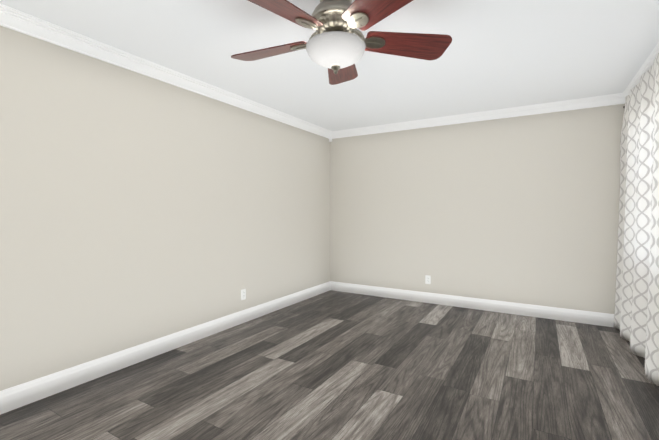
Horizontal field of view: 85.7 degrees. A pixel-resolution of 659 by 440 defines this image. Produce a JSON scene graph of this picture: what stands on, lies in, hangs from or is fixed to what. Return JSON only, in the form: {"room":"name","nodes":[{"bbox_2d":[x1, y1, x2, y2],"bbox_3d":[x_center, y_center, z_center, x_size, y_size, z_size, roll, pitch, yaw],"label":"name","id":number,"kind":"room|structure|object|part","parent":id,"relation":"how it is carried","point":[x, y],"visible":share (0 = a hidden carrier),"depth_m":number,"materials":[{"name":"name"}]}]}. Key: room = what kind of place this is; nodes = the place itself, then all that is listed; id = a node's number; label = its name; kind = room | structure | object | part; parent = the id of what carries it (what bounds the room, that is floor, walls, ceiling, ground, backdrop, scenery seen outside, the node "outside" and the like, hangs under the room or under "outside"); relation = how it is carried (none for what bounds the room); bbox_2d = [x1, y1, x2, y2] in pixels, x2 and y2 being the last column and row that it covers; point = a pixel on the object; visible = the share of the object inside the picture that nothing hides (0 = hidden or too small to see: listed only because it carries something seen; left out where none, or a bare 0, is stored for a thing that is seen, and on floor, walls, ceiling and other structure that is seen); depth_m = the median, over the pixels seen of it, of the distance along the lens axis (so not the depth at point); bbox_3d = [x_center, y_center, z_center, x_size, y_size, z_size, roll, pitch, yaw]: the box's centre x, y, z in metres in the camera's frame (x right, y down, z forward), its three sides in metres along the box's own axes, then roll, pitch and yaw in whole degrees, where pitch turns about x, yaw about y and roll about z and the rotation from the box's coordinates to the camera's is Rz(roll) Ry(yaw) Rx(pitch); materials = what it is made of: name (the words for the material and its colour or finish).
{"room":"empty bedroom","nodes":[
{"label":"empty bedroom","id":0,"kind":"room"},
{"bbox_2d":[0,26,329,390],"bbox_3d":[-1.608,-0.062,2.923,0.150,2.430,6.400,1,2,31],"label":"wall","id":1,"kind":"structure","parent":0,"point":[136,208],"depth_m":2.82,"materials":[{"name":"grey paint"}]},
{"bbox_2d":[0,281,331,414],"bbox_3d":[-1.536,1.085,2.908,0.016,0.137,6.100,1,2,31],"label":"baseboard","id":2,"kind":"structure","parent":1,"relation":"attached to","point":[20,395],"depth_m":2.83,"materials":[{"name":"white paint"}]},
{"bbox_2d":[0,4,331,138],"bbox_3d":[-1.505,-1.229,2.833,0.090,0.092,6.100,1,2,31],"label":"crown molding","id":3,"kind":"structure","parent":1,"relation":"attached to","point":[24,23],"depth_m":2.76,"materials":[{"name":"white paint"}]},
{"bbox_2d":[241,289,245,299],"bbox_3d":[-0.946,0.819,3.906,0.009,0.115,0.070,1,2,31],"label":"outlet","id":4,"kind":"object","parent":1,"relation":"attached to","point":[243,294],"visible":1,"depth_m":3.90,"materials":[{"name":"white plastic"}]},
{"bbox_2d":[0,290,658,439],"bbox_3d":[0.005,1.236,1.999,3.900,0.120,6.400,1,2,31],"label":"floor","id":5,"kind":"structure","parent":0,"point":[333,365],"depth_m":2.50,"materials":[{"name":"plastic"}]},
{"bbox_2d":[0,0,658,130],"bbox_3d":[0.005,-1.313,1.936,3.900,0.120,6.400,1,2,31],"label":"ceiling","id":6,"kind":"structure","parent":0,"point":[499,54],"depth_m":2.68,"materials":[{"name":"white paint"}]},
{"bbox_2d":[231,0,451,84],"bbox_3d":[0.002,-1.015,1.893,1.239,0.473,1.256,1,2,31],"label":"ceiling fan","id":7,"kind":"object","parent":6,"relation":"hanging from","point":[336,46],"visible":1,"depth_m":1.82,"materials":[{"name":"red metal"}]},
{"bbox_3d":[0.033,-0.875,1.896,0.318,0.109,0.318,1,2,31],"label":"lamp shade","id":8,"kind":"part","parent":7,"relation":"part of","materials":[{"name":"white glass"}]},
{"bbox_2d":[330,104,624,313],"bbox_3d":[1.598,-0.104,4.655,3.600,2.430,0.150,1,2,31],"label":"wall","id":9,"kind":"structure","parent":0,"point":[522,209],"depth_m":4.36,"materials":[{"name":"grey paint"}]},
{"bbox_2d":[425,275,430,283],"bbox_3d":[1.317,0.799,4.752,0.070,0.115,0.009,1,2,31],"label":"outlet","id":10,"kind":"object","parent":9,"relation":"attached to","point":[427,279],"visible":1,"depth_m":4.75,"materials":[{"name":"white plastic"}]},
{"bbox_2d":[332,281,613,326],"bbox_3d":[1.556,1.044,4.612,3.540,0.137,0.016,1,2,31],"label":"baseboard","id":11,"kind":"structure","parent":9,"relation":"attached to","point":[571,315],"depth_m":4.38,"materials":[{"name":"white paint"}]},
{"bbox_2d":[332,93,619,138],"bbox_3d":[1.537,-1.270,4.523,3.420,0.092,0.090,1,2,31],"label":"crown molding","id":12,"kind":"structure","parent":9,"relation":"attached to","point":[612,99],"depth_m":4.28,"materials":[{"name":"white paint"}]},
{"bbox_3d":[1.619,-0.015,1.012,0.150,2.430,6.400,1,2,31],"label":"wall","id":13,"kind":"structure","parent":0,"visible":0},
{"bbox_2d":[614,53,658,385],"bbox_3d":[2.381,-0.016,2.574,0.128,2.320,2.624,1,2,31],"label":"curtain","id":14,"kind":"object","parent":13,"relation":"hanging from","point":[636,318],"visible":1,"depth_m":2.93,"materials":[{"name":"fabric"}]},
{"bbox_2d":[620,42,658,103],"bbox_3d":[1.515,-1.185,1.045,0.090,0.092,6.100,1,2,31],"label":"crown molding","id":15,"kind":"structure","parent":13,"relation":"attached to","point":[648,63],"depth_m":3.05,"materials":[{"name":"white paint"}]}
]}

